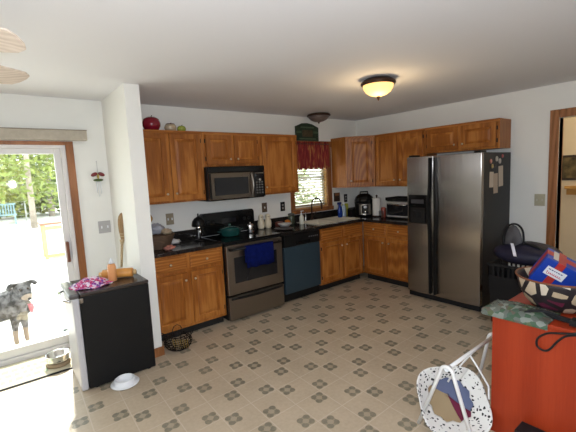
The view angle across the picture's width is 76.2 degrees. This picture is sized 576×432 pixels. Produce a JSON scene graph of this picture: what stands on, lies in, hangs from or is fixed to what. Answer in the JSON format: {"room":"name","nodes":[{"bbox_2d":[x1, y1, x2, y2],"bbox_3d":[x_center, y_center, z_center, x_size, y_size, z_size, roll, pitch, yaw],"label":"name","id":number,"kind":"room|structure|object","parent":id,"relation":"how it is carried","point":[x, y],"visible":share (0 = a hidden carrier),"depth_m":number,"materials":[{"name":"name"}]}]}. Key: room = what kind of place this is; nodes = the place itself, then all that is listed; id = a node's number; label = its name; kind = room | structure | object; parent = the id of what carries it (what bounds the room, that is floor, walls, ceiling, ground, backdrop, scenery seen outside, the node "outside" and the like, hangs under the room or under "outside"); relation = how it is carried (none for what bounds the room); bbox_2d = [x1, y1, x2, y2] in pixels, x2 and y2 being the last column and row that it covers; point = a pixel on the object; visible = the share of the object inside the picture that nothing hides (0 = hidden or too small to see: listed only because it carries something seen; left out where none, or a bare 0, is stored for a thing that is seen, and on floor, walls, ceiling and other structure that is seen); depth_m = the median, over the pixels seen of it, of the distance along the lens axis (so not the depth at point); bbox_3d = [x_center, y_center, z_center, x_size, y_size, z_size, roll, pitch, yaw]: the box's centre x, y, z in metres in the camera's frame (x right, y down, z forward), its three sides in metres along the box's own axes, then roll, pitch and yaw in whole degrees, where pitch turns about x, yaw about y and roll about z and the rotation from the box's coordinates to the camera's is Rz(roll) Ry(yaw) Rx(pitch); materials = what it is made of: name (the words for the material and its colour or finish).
{"room":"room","nodes":[
{"label":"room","id":0,"kind":"room"},
{"bbox_2d":[101,83,161,348],"bbox_3d":[-1.529,0.066,3.572,0.126,2.440,0.822,-8,8,-38],"label":"wall","id":1,"kind":"structure","parent":0,"point":[121,109],"depth_m":3.30,"materials":[{"name":"paint"}]},
{"bbox_2d":[118,213,123,266],"bbox_3d":[-1.594,0.230,3.590,0.126,0.538,0.049,-6,7,-24],"label":"broom","id":2,"kind":"object","parent":1,"relation":"attached to","point":[120,217],"visible":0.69,"depth_m":3.56,"materials":[{"name":"wood"}]},
{"bbox_2d":[154,345,164,357],"bbox_3d":[-1.277,1.254,3.459,0.154,0.085,0.216,-8,8,-38],"label":"baseboard","id":3,"kind":"structure","parent":1,"relation":"attached to","point":[159,351],"depth_m":3.39,"materials":[{"name":"brown wood"}]},
{"bbox_2d":[0,93,357,276],"bbox_3d":[-1.819,0.037,3.942,7.840,2.440,0.120,-8,8,-38],"label":"wall","id":4,"kind":"structure","parent":0,"point":[16,111],"depth_m":3.83,"materials":[{"name":"paint"}]},
{"bbox_2d":[0,145,79,366],"bbox_3d":[-2.854,0.394,3.143,1.822,2.010,0.160,-8,8,-38],"label":"door","id":5,"kind":"structure","parent":4,"relation":"in","point":[31,350],"depth_m":3.56,"materials":[{"name":"white plastic"}]},
{"bbox_2d":[0,127,86,140],"bbox_3d":[-2.801,-0.675,2.951,2.118,0.100,0.068,-8,8,-38],"label":"blind headrail","id":6,"kind":"object","parent":4,"relation":"attached to","point":[6,133],"visible":1,"depth_m":3.35,"materials":[{"name":"beige plastic"}]},
{"bbox_2d":[0,140,87,278],"bbox_3d":[-2.808,0.388,3.088,1.947,2.030,0.022,-8,8,-38],"label":"trim","id":7,"kind":"structure","parent":4,"relation":"attached to","point":[68,144],"depth_m":3.60,"materials":[{"name":"brown wood"}]},
{"bbox_2d":[91,161,104,196],"bbox_3d":[-1.921,-0.376,3.716,0.128,0.360,0.053,-8,8,-38],"label":"wind chime","id":8,"kind":"object","parent":4,"relation":"hanging from","point":[97,173],"visible":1,"depth_m":3.71,"materials":[{"name":"silver metal"}]},
{"bbox_2d":[98,220,110,233],"bbox_3d":[-1.895,0.113,3.800,0.115,0.125,0.016,-8,8,-38],"label":"light switch","id":9,"kind":"object","parent":4,"relation":"attached to","point":[104,226],"visible":1,"depth_m":3.80,"materials":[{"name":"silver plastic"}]},
{"bbox_2d":[166,213,173,224],"bbox_3d":[-1.356,0.036,4.225,0.090,0.130,0.016,-8,8,-38],"label":"light switch","id":10,"kind":"object","parent":4,"relation":"attached to","point":[169,217],"visible":1,"depth_m":4.23,"materials":[{"name":"brown plastic"}]},
{"bbox_2d":[143,129,205,204],"bbox_3d":[-1.335,-0.526,3.979,0.796,0.764,0.353,-8,8,-38],"label":"upper cabinet","id":11,"kind":"object","parent":4,"relation":"attached to","point":[174,158],"visible":0.79,"depth_m":3.90,"materials":[{"name":"brown wood"}]},
{"bbox_2d":[142,115,160,129],"bbox_3d":[-1.441,-0.979,3.872,0.186,0.167,0.186,-8,8,-38],"label":"apple","id":12,"kind":"object","parent":11,"relation":"on","point":[152,123],"visible":0.84,"depth_m":3.81,"materials":[{"name":"red ceramic"}]},
{"bbox_2d":[164,123,175,129],"bbox_3d":[-1.280,-0.967,4.000,0.128,0.100,0.128,-8,8,-38],"label":"apple","id":13,"kind":"object","parent":11,"relation":"on","point":[169,126],"visible":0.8,"depth_m":3.95,"materials":[{"name":"beige ceramic"}]},
{"bbox_2d":[173,229,197,239],"bbox_3d":[-1.403,0.244,4.198,0.800,0.100,0.019,-8,8,-38],"label":"backsplash","id":14,"kind":"structure","parent":4,"relation":"attached to","point":[191,233],"depth_m":4.34,"materials":[{"name":"black stone"}]},
{"bbox_2d":[201,131,259,166],"bbox_3d":[-0.736,-0.794,4.438,0.760,0.392,0.353,-8,8,-38],"label":"upper cabinet","id":15,"kind":"object","parent":4,"relation":"attached to","point":[220,149],"visible":0.88,"depth_m":4.30,"materials":[{"name":"brown wood"}]},
{"bbox_2d":[200,165,264,201],"bbox_3d":[-0.686,-0.401,4.443,0.756,0.386,0.453,-8,8,-38],"label":"microwave","id":16,"kind":"object","parent":15,"relation":"attached to","point":[227,182],"visible":0.99,"depth_m":4.27,"materials":[{"name":"black"}]},
{"bbox_2d":[262,203,266,211],"bbox_3d":[-0.320,-0.116,5.040,0.085,0.130,0.016,-8,8,-38],"label":"light switch","id":17,"kind":"object","parent":4,"relation":"attached to","point":[264,205],"visible":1,"depth_m":5.04,"materials":[{"name":"brown"}]},
{"bbox_2d":[258,134,298,194],"bbox_3d":[-0.189,-0.683,4.883,0.616,0.764,0.353,-8,8,-38],"label":"upper cabinet","id":18,"kind":"object","parent":4,"relation":"attached to","point":[277,152],"visible":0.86,"depth_m":4.76,"materials":[{"name":"brown wood"}]},
{"bbox_2d":[290,141,333,214],"bbox_3d":[0.326,-0.594,5.576,0.855,1.062,0.170,-8,8,-38],"label":"window","id":19,"kind":"structure","parent":4,"relation":"in","point":[328,205],"depth_m":5.74,"materials":[{"name":"brown wood"}]},
{"bbox_2d":[295,123,318,140],"bbox_3d":[0.282,-1.240,5.427,0.450,0.258,0.024,-8,8,-38],"label":"wall plaque","id":20,"kind":"object","parent":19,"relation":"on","point":[303,131],"visible":0.94,"depth_m":5.41,"materials":[{"name":"green paint"}]},
{"bbox_2d":[295,168,325,206],"bbox_3d":[0.326,-0.580,5.567,0.636,0.868,0.045,-8,8,-38],"label":"window blind","id":21,"kind":"object","parent":19,"relation":"attached to","point":[300,178],"visible":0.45,"depth_m":5.59,"materials":[{"name":"beige plastic"}]},
{"bbox_2d":[297,141,329,169],"bbox_3d":[0.369,-0.899,5.472,0.690,0.413,0.057,-8,8,-38],"label":"valance","id":22,"kind":"object","parent":19,"relation":"hanging from","point":[310,155],"visible":0.97,"depth_m":5.46,"materials":[{"name":"red fabric"}]},
{"bbox_2d":[334,192,339,201],"bbox_3d":[0.787,-0.305,5.910,0.130,0.140,0.015,-8,8,-38],"label":"wall picture","id":23,"kind":"object","parent":4,"relation":"attached to","point":[336,195],"visible":1,"depth_m":5.90,"materials":[{"name":"brown"}]},
{"bbox_2d":[331,135,375,187],"bbox_3d":[1.112,-0.842,5.746,0.611,0.764,0.611,-8,8,-38],"label":"upper cabinet","id":24,"kind":"object","parent":4,"relation":"attached to","point":[353,157],"visible":0.91,"depth_m":5.54,"materials":[{"name":"brown wood"}]},
{"bbox_2d":[0,273,493,431],"bbox_3d":[0.415,1.507,1.365,7.600,0.100,7.140,-8,8,-38],"label":"floor","id":25,"kind":"structure","parent":0,"point":[350,356],"depth_m":3.00,"materials":[{"name":"tile"}]},
{"bbox_2d":[0,355,72,390],"bbox_3d":[-2.448,1.383,3.123,1.040,0.012,0.476,-8,8,-38],"label":"door mat","id":26,"kind":"object","parent":25,"relation":"on","point":[29,370],"visible":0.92,"depth_m":3.20,"materials":[{"name":"beige fabric"}]},
{"bbox_2d":[44,348,70,368],"bbox_3d":[-2.078,1.286,3.319,0.196,0.100,0.196,-8,8,-38],"label":"pet bowl","id":27,"kind":"object","parent":26,"relation":"on","point":[57,358],"visible":1,"depth_m":3.28,"materials":[{"name":"silver metal"}]},
{"bbox_2d":[57,273,155,390],"bbox_3d":[-1.566,0.913,3.156,0.627,0.856,0.502,-8,8,-38],"label":"cabinet","id":28,"kind":"object","parent":25,"relation":"on","point":[110,331],"depth_m":2.97,"materials":[{"name":"black wood"}]},
{"bbox_2d":[107,258,116,281],"bbox_3d":[-1.495,0.454,3.118,0.068,0.197,0.068,-8,8,-38],"label":"sauce bottle","id":29,"kind":"object","parent":28,"relation":"on","point":[111,267],"visible":1,"depth_m":3.09,"materials":[{"name":"brown plastic"}]},
{"bbox_2d":[98,267,136,278],"bbox_3d":[-1.489,0.501,3.216,0.310,0.079,0.080,-4,7,-10],"label":"rolling pin","id":30,"kind":"object","parent":28,"relation":"on","point":[121,272],"visible":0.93,"depth_m":3.19,"materials":[{"name":"orange wood"}]},
{"bbox_2d":[110,373,138,390],"bbox_3d":[-1.311,1.327,2.954,0.216,0.054,0.216,-8,8,-38],"label":"dish","id":31,"kind":"object","parent":25,"relation":"on","point":[128,380],"visible":1,"depth_m":2.93,"materials":[{"name":"white ceramic"}]},
{"bbox_2d":[161,324,194,351],"bbox_3d":[-1.052,1.154,3.503,0.262,0.256,0.232,0,7,22],"label":"basket","id":32,"kind":"object","parent":25,"relation":"on","point":[184,344],"visible":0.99,"depth_m":3.46,"materials":[{"name":"black wicker"}]},
{"bbox_2d":[154,247,226,340],"bbox_3d":[-1.179,0.789,4.009,0.794,0.874,0.657,-8,8,-38],"label":"base cabinet","id":33,"kind":"object","parent":25,"relation":"on","point":[190,286],"visible":0.73,"depth_m":3.79,"materials":[{"name":"brown wood"}]},
{"bbox_2d":[154,229,222,258],"bbox_3d":[-1.209,0.283,3.959,0.800,0.140,0.637,-8,8,-38],"label":"countertop","id":34,"kind":"structure","parent":33,"relation":"on","point":[187,244],"depth_m":3.93,"materials":[{"name":"black stone"}]},
{"bbox_2d":[152,232,174,249],"bbox_3d":[-1.347,0.262,3.798,0.358,0.148,0.313,-8,8,-38],"label":"fruit basket","id":35,"kind":"object","parent":34,"relation":"on","point":[161,240],"visible":0.59,"depth_m":3.70,"materials":[{"name":"brown wicker"}]},
{"bbox_2d":[151,223,164,234],"bbox_3d":[-1.369,0.132,3.797,0.191,0.123,0.174,-8,8,-38],"label":"plastic bag","id":36,"kind":"object","parent":35,"relation":"in","point":[156,227],"visible":0.76,"depth_m":3.75,"materials":[{"name":"grey plastic"}]},
{"bbox_2d":[161,228,172,234],"bbox_3d":[-1.251,0.157,3.777,0.125,0.066,0.101,-8,8,-38],"label":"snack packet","id":37,"kind":"object","parent":35,"relation":"in","point":[164,231],"visible":0.99,"depth_m":3.76,"materials":[{"name":"beige plastic"}]},
{"bbox_2d":[163,245,175,250],"bbox_3d":[-1.182,0.316,3.676,0.137,0.055,0.071,-8,8,-38],"label":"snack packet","id":38,"kind":"object","parent":34,"relation":"on","point":[168,247],"visible":1,"depth_m":3.66,"materials":[{"name":"pink plastic"}]},
{"bbox_2d":[192,214,205,241],"bbox_3d":[-1.010,0.125,4.159,0.156,0.310,0.156,-8,8,-38],"label":"stand mixer","id":39,"kind":"object","parent":34,"relation":"on","point":[198,222],"visible":1,"depth_m":4.11,"materials":[{"name":"black metal"}]},
{"bbox_2d":[199,208,284,320],"bbox_3d":[-0.543,0.534,4.444,0.764,1.162,0.707,-8,8,-38],"label":"stove","id":40,"kind":"object","parent":25,"relation":"on","point":[252,290],"depth_m":4.27,"materials":[{"name":"black"}]},
{"bbox_2d":[219,229,240,236],"bbox_3d":[-0.692,0.195,4.393,0.266,0.082,0.266,-8,8,-38],"label":"pot","id":41,"kind":"object","parent":40,"relation":"on","point":[223,232],"depth_m":4.28,"materials":[{"name":"teal ceramic"}]},
{"bbox_2d":[202,229,280,243],"bbox_3d":[-0.554,0.238,4.407,0.764,0.017,0.555,-8,8,-38],"label":"cooktop","id":42,"kind":"object","parent":40,"relation":"in","point":[258,235],"depth_m":4.30,"materials":[{"name":"black"}]},
{"bbox_2d":[247,222,255,233],"bbox_3d":[-0.454,0.141,4.520,0.114,0.140,0.090,-3,7,-7],"label":"coffee pot","id":43,"kind":"object","parent":40,"relation":"on","point":[250,230],"visible":1,"depth_m":4.49,"materials":[{"name":"silver metal"}]},
{"bbox_2d":[245,241,273,267],"bbox_3d":[-0.322,0.437,4.176,0.371,0.256,0.056,-8,8,-38],"label":"kitchen towel","id":44,"kind":"object","parent":40,"relation":"hanging from","point":[256,255],"visible":1,"depth_m":4.15,"materials":[{"name":"blue fabric"}]},
{"bbox_2d":[279,230,320,301],"bbox_3d":[0.015,0.625,4.955,0.600,0.873,0.617,-8,8,-38],"label":"dishwasher","id":45,"kind":"object","parent":25,"relation":"on","point":[300,251],"visible":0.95,"depth_m":4.70,"materials":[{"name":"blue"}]},
{"bbox_2d":[319,222,363,290],"bbox_3d":[0.603,0.544,5.415,0.878,0.874,0.657,-8,8,-38],"label":"base cabinet","id":46,"kind":"object","parent":25,"relation":"on","point":[341,247],"visible":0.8,"depth_m":5.16,"materials":[{"name":"brown wood"}]},
{"bbox_2d":[254,207,407,235],"bbox_3d":[0.812,0.066,5.032,2.152,0.140,1.457,-8,8,-38],"label":"countertop","id":47,"kind":"structure","parent":46,"relation":"on","point":[298,228],"depth_m":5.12,"materials":[{"name":"black stone"}]},
{"bbox_2d":[258,214,264,228],"bbox_3d":[-0.357,0.074,4.857,0.096,0.192,0.094,-8,8,-38],"label":"shaker","id":48,"kind":"object","parent":47,"relation":"on","point":[261,225],"visible":1,"depth_m":4.83,"materials":[{"name":"beige ceramic"}]},
{"bbox_2d":[264,214,271,227],"bbox_3d":[-0.269,0.064,4.914,0.096,0.192,0.094,-8,8,-38],"label":"shaker","id":49,"kind":"object","parent":47,"relation":"on","point":[268,223],"visible":1,"depth_m":4.88,"materials":[{"name":"beige ceramic"}]},
{"bbox_2d":[274,227,293,230],"bbox_3d":[-0.052,0.164,4.697,0.250,0.022,0.250,-8,8,-38],"label":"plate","id":50,"kind":"object","parent":47,"relation":"on","point":[276,228],"visible":1,"depth_m":4.74,"materials":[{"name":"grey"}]},
{"bbox_2d":[278,222,290,226],"bbox_3d":[-0.043,0.123,4.906,0.190,0.055,0.190,-8,8,-38],"label":"bowl","id":51,"kind":"object","parent":47,"relation":"on","point":[283,224],"visible":0.89,"depth_m":4.86,"materials":[{"name":"grey ceramic"}]},
{"bbox_2d":[288,213,294,224],"bbox_3d":[0.046,0.038,5.176,0.100,0.155,0.100,-8,8,-38],"label":"jar","id":52,"kind":"object","parent":47,"relation":"on","point":[291,217],"visible":0.9,"depth_m":5.13,"materials":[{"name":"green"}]},
{"bbox_2d":[299,210,303,223],"bbox_3d":[0.189,0.019,5.122,0.069,0.190,0.067,-8,8,-38],"label":"soap bottle","id":53,"kind":"object","parent":47,"relation":"on","point":[301,217],"visible":1,"depth_m":5.10,"materials":[{"name":"beige plastic"}]},
{"bbox_2d":[310,198,322,219],"bbox_3d":[0.420,-0.105,5.474,0.109,0.335,0.196,-8,8,-38],"label":"faucet","id":54,"kind":"object","parent":47,"relation":"on","point":[312,215],"visible":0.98,"depth_m":5.49,"materials":[{"name":"brown metal"}]},
{"bbox_2d":[297,216,359,224],"bbox_3d":[0.602,0.147,5.391,0.840,0.178,0.470,-8,8,-38],"label":"sink","id":55,"kind":"object","parent":47,"relation":"in","point":[328,220],"visible":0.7,"depth_m":5.46,"materials":[{"name":"beige ceramic"}]},
{"bbox_2d":[337,202,342,216],"bbox_3d":[0.805,-0.098,5.695,0.093,0.235,0.059,-8,8,-38],"label":"spray bottle","id":56,"kind":"object","parent":47,"relation":"on","point":[340,212],"visible":1,"depth_m":5.67,"materials":[{"name":"blue plastic"}]},
{"bbox_2d":[341,203,345,216],"bbox_3d":[0.872,-0.101,5.761,0.096,0.220,0.066,-8,8,-38],"label":"clear bottle","id":57,"kind":"object","parent":47,"relation":"on","point":[343,206],"visible":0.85,"depth_m":5.73,"materials":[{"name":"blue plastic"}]},
{"bbox_2d":[347,208,354,216],"bbox_3d":[0.984,-0.051,5.701,0.090,0.125,0.090,-8,8,-38],"label":"box","id":58,"kind":"object","parent":47,"relation":"on","point":[351,212],"visible":0.99,"depth_m":5.67,"materials":[{"name":"black"}]},
{"bbox_2d":[354,191,372,216],"bbox_3d":[1.189,-0.196,5.732,0.300,0.386,0.314,-2,7,7],"label":"pressure cooker","id":59,"kind":"object","parent":47,"relation":"on","point":[363,201],"visible":0.94,"depth_m":5.62,"materials":[{"name":"black"}]},
{"bbox_2d":[372,195,380,216],"bbox_3d":[1.347,-0.158,5.579,0.150,0.330,0.150,-8,8,-38],"label":"paper towel holder","id":60,"kind":"object","parent":47,"relation":"on","point":[376,202],"visible":0.96,"depth_m":5.53,"materials":[{"name":"white paper"}]},
{"bbox_2d":[381,207,385,217],"bbox_3d":[1.414,-0.055,5.448,0.072,0.150,0.072,-8,8,-38],"label":"jar","id":61,"kind":"object","parent":47,"relation":"on","point":[383,215],"visible":0.98,"depth_m":5.42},
{"bbox_2d":[386,201,407,217],"bbox_3d":[1.676,-0.091,5.237,0.362,0.245,0.460,-8,8,-38],"label":"toaster oven","id":62,"kind":"object","parent":47,"relation":"on","point":[393,208],"visible":0.52,"depth_m":5.17,"materials":[{"name":"silver metal"}]},
{"bbox_2d":[385,196,406,201],"bbox_3d":[1.679,-0.244,5.241,0.300,0.055,0.480,-8,8,-38],"label":"baking tray","id":63,"kind":"object","parent":62,"relation":"on","point":[394,198],"visible":0.61,"depth_m":5.25,"materials":[{"name":"black metal"}]},
{"bbox_2d":[363,222,407,287],"bbox_3d":[1.608,0.509,5.313,0.657,0.874,0.840,-8,8,-38],"label":"base cabinet","id":64,"kind":"object","parent":25,"relation":"on","point":[385,245],"visible":0.68,"depth_m":5.14,"materials":[{"name":"brown wood"}]},
{"bbox_2d":[416,332,492,431],"bbox_3d":[1.155,1.069,2.381,0.729,0.456,0.436,-8,8,-38],"label":"swing","id":65,"kind":"object","parent":25,"relation":"on","point":[466,407],"visible":0.94,"depth_m":2.34,"materials":[{"name":"white"}]},
{"bbox_2d":[407,150,510,311],"bbox_3d":[2.059,0.123,4.503,0.814,1.767,0.896,-8,8,-38],"label":"refrigerator","id":66,"kind":"object","parent":25,"relation":"on","point":[456,222],"visible":0.98,"depth_m":4.20,"materials":[{"name":"silver metal"}]},
{"bbox_2d":[489,172,493,187],"bbox_3d":[2.229,-0.398,4.025,0.100,0.170,0.001,-6,7,-38],"label":"paper","id":67,"kind":"object","parent":66,"relation":"attached to","point":[491,173],"visible":1,"depth_m":4.02,"materials":[{"name":"beige paper"}]},
{"bbox_2d":[493,173,497,193],"bbox_3d":[2.312,-0.365,4.091,0.119,0.224,0.001,-8,8,-38],"label":"paper","id":68,"kind":"object","parent":66,"relation":"attached to","point":[495,176],"visible":1,"depth_m":4.09,"materials":[{"name":"beige paper"}]},
{"bbox_2d":[498,165,502,186],"bbox_3d":[2.414,-0.454,4.168,0.131,0.236,0.001,-8,8,-38],"label":"paper","id":69,"kind":"object","parent":66,"relation":"attached to","point":[500,168],"visible":1,"depth_m":4.16,"materials":[{"name":"beige paper"}]},
{"bbox_2d":[487,258,525,321],"bbox_3d":[2.410,0.779,3.712,0.470,0.623,0.570,-8,8,-38],"label":"laundry hamper","id":70,"kind":"object","parent":25,"relation":"on","point":[503,282],"visible":0.35,"depth_m":3.70,"materials":[{"name":"black plastic"}]},
{"bbox_2d":[494,223,562,265],"bbox_3d":[2.366,0.268,3.631,0.521,0.408,0.619,-8,8,-38],"label":"backpack","id":71,"kind":"object","parent":70,"relation":"on","point":[513,250],"visible":0.84,"depth_m":3.57,"materials":[{"name":"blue fabric"}]},
{"bbox_2d":[514,421,545,431],"bbox_3d":[1.379,1.262,1.976,0.110,0.157,0.260,-8,8,-38],"label":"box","id":72,"kind":"object","parent":25,"relation":"on","point":[522,427],"visible":1,"depth_m":2.04,"materials":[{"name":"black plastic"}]},
{"bbox_2d":[491,292,575,431],"bbox_3d":[1.791,0.931,2.055,0.680,0.760,0.970,-8,8,-38],"label":"desk","id":73,"kind":"object","parent":25,"relation":"on","point":[535,387],"visible":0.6,"depth_m":2.05,"materials":[{"name":"red wood"}]},
{"bbox_2d":[481,299,560,330],"bbox_3d":[1.356,0.552,2.146,0.225,0.070,0.340,-8,8,-38],"label":"bag","id":74,"kind":"object","parent":73,"relation":"on","point":[502,309],"visible":0.94,"depth_m":2.10,"materials":[{"name":"green fabric"}]},
{"bbox_2d":[515,266,575,313],"bbox_3d":[1.611,0.442,2.181,0.456,0.189,0.456,-8,8,-38],"label":"fabric basket","id":75,"kind":"object","parent":73,"relation":"on","point":[553,297],"visible":0.8,"depth_m":2.06,"materials":[{"name":"brown"}]},
{"bbox_2d":[528,247,575,285],"bbox_3d":[1.628,0.352,2.200,0.319,0.307,0.192,1,8,32],"label":"gift box","id":76,"kind":"object","parent":75,"relation":"in","point":[553,267],"visible":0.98,"depth_m":2.16,"materials":[{"name":"blue cardboard"}]},
{"bbox_2d":[519,309,575,326],"bbox_3d":[1.483,0.551,1.946,0.088,0.038,0.465,-8,9,-41],"label":"strap","id":77,"kind":"object","parent":73,"relation":"on","point":[572,322],"visible":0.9,"depth_m":1.99,"materials":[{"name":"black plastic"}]},
{"bbox_2d":[535,332,575,351],"bbox_3d":[1.495,0.644,1.911,0.297,0.170,0.184,-3,7,-2],"label":"cord","id":78,"kind":"object","parent":73,"relation":"on","point":[546,333],"visible":1,"depth_m":1.93,"materials":[{"name":"black plastic"}]},
{"bbox_2d":[0,0,575,120],"bbox_3d":[0.801,-1.073,1.386,9.020,0.100,7.240,-8,8,-38],"label":"ceiling","id":79,"kind":"structure","parent":0,"point":[301,58],"depth_m":2.46,"materials":[{"name":"white paint"}]},
{"bbox_2d":[0,27,29,83],"bbox_3d":[-1.543,-0.729,1.324,1.014,0.349,1.032,-8,8,-38],"label":"ceiling fan","id":80,"kind":"object","parent":79,"relation":"hanging from","point":[10,42],"visible":1,"depth_m":1.39,"materials":[{"name":"beige wood"}]},
{"bbox_2d":[307,112,330,123],"bbox_3d":[0.433,-1.367,5.172,0.336,0.139,0.336,-8,8,-38],"label":"ceiling light","id":81,"kind":"object","parent":79,"relation":"attached to","point":[318,117],"visible":1,"depth_m":5.06,"materials":[{"name":"brown glass"}]},
{"bbox_2d":[361,76,395,100],"bbox_3d":[0.822,-1.149,3.345,0.314,0.194,0.314,-8,8,-38],"label":"ceiling light","id":82,"kind":"object","parent":79,"relation":"attached to","point":[377,86],"visible":1,"depth_m":3.25,"materials":[{"name":"yellow glass"}]},
{"bbox_2d":[356,81,575,266],"bbox_3d":[3.413,-0.162,3.543,0.120,2.440,7.000,-8,8,-38],"label":"wall","id":83,"kind":"structure","parent":0,"point":[528,110],"depth_m":4.28,"materials":[{"name":"paint"}]},
{"bbox_2d":[374,128,436,186],"bbox_3d":[1.659,-0.813,5.267,0.353,0.764,0.818,-8,8,-38],"label":"upper cabinet","id":84,"kind":"object","parent":83,"relation":"attached to","point":[392,150],"visible":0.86,"depth_m":5.21,"materials":[{"name":"brown wood"}]},
{"bbox_2d":[425,118,510,153],"bbox_3d":[2.193,-0.974,4.562,0.353,0.334,0.920,-8,8,-38],"label":"upper cabinet","id":85,"kind":"object","parent":83,"relation":"attached to","point":[489,134],"visible":1,"depth_m":4.38,"materials":[{"name":"brown wood"}]},
{"bbox_2d":[534,194,544,205],"bbox_3d":[2.843,-0.181,4.152,0.016,0.135,0.105,-8,8,-38],"label":"light switch","id":86,"kind":"object","parent":83,"relation":"attached to","point":[539,199],"visible":1,"depth_m":4.15,"materials":[{"name":"beige plastic"}]},
{"bbox_2d":[546,107,575,248],"bbox_3d":[3.261,-0.043,3.757,0.160,2.170,1.000,-8,8,-38],"label":"trim","id":87,"kind":"structure","parent":83,"relation":"attached to","point":[554,142],"depth_m":4.02,"materials":[{"name":"brown wood"}]},
{"bbox_2d":[559,117,575,260],"bbox_3d":[3.672,-0.255,4.255,1.180,2.440,3.000,-8,8,-38],"label":"wall","id":88,"kind":"structure","parent":0,"point":[567,238],"depth_m":4.94,"materials":[{"name":"paint"}]},
{"bbox_2d":[562,155,575,179],"bbox_3d":[3.769,-0.639,4.842,0.021,0.330,0.300,-8,8,-38],"label":"framed picture","id":89,"kind":"object","parent":88,"relation":"attached to","point":[568,161],"visible":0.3,"depth_m":4.88,"materials":[{"name":"brown"}]},
{"bbox_2d":[564,186,575,194],"bbox_3d":[3.810,-0.334,4.796,0.079,0.120,0.320,-8,8,-38],"label":"shelf","id":90,"kind":"object","parent":88,"relation":"attached to","point":[570,190],"visible":1,"depth_m":4.87,"materials":[{"name":"brown wood"}]},
{"label":"outside","id":91,"kind":"structure","parent":0,"visible":0},
{"bbox_2d":[0,180,320,350],"bbox_3d":[-26.835,-1.686,41.539,120.000,0.090,89.860,-8,8,-38],"label":"ground","id":92,"kind":"structure","parent":91,"point":[22,258],"depth_m":7.38,"materials":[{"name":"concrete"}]},
{"bbox_2d":[0,203,16,223],"bbox_3d":[-13.447,-0.060,17.129,1.300,0.980,0.490,-8,8,-38],"label":"garden bench","id":93,"kind":"object","parent":92,"relation":"on","point":[7,204],"visible":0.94,"depth_m":17.41,"materials":[{"name":"teal paint"}]},
{"bbox_2d":[0,279,36,344],"bbox_3d":[-3.296,1.087,4.072,1.108,0.704,0.334,-3,7,-4],"label":"dog","id":94,"kind":"object","parent":92,"relation":"on","point":[15,303],"visible":1,"depth_m":4.01},
{"bbox_2d":[0,183,40,217],"bbox_3d":[-15.444,-0.858,20.891,2.322,2.165,1.939,-8,8,-38],"label":"shrub","id":95,"kind":"object","parent":92,"relation":"on","point":[19,203],"visible":0.25,"depth_m":20.80,"materials":[{"name":"green plant"}]},
{"bbox_2d":[0,154,48,218],"bbox_3d":[-14.063,-3.652,17.033,5.103,8.289,4.425,-8,8,-38],"label":"tree","id":96,"kind":"object","parent":92,"relation":"on","point":[5,179],"visible":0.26,"depth_m":18.00,"materials":[{"name":"green plant"}]},
{"bbox_2d":[0,154,52,214],"bbox_3d":[-18.369,-5.088,23.142,6.836,10.153,6.078,-8,8,-38],"label":"tree","id":97,"kind":"object","parent":92,"relation":"on","point":[2,178],"visible":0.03,"depth_m":23.41,"materials":[{"name":"green plant"}]},
{"bbox_2d":[0,154,58,227],"bbox_3d":[-11.575,-3.784,15.786,5.653,8.602,4.708,-8,8,-38],"label":"tree","id":98,"kind":"object","parent":92,"relation":"on","point":[26,162],"visible":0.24,"depth_m":15.54,"materials":[{"name":"green plant"}]},
{"bbox_2d":[4,154,58,215],"bbox_3d":[-14.211,-3.866,21.364,5.134,7.743,5.148,-5,7,-16],"label":"tree","id":99,"kind":"object","parent":92,"relation":"on","point":[51,213],"visible":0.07,"depth_m":20.76,"materials":[{"name":"green plant"}]},
{"bbox_2d":[5,182,57,220],"bbox_3d":[-13.275,-0.677,18.509,9.400,1.875,0.071,-8,8,-38],"label":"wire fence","id":100,"kind":"object","parent":92,"relation":"on","point":[55,182],"visible":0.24,"depth_m":18.54,"materials":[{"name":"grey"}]},
{"bbox_2d":[21,185,59,214],"bbox_3d":[-15.163,-1.083,22.617,2.324,2.176,1.889,-8,8,-38],"label":"shrub","id":101,"kind":"object","parent":92,"relation":"on","point":[41,200],"visible":0.18,"depth_m":22.36,"materials":[{"name":"green plant"}]},
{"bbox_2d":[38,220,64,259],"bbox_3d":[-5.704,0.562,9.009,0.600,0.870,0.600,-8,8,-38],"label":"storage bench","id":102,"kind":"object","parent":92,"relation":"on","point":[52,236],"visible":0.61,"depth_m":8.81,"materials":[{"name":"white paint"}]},
{"bbox_2d":[295,170,319,204],"bbox_3d":[-0.195,-0.427,9.480,2.714,2.213,1.504,-8,8,-38],"label":"shrub","id":103,"kind":"object","parent":92,"relation":"on","point":[298,170],"visible":0.04,"depth_m":9.62,"materials":[{"name":"green plant"}]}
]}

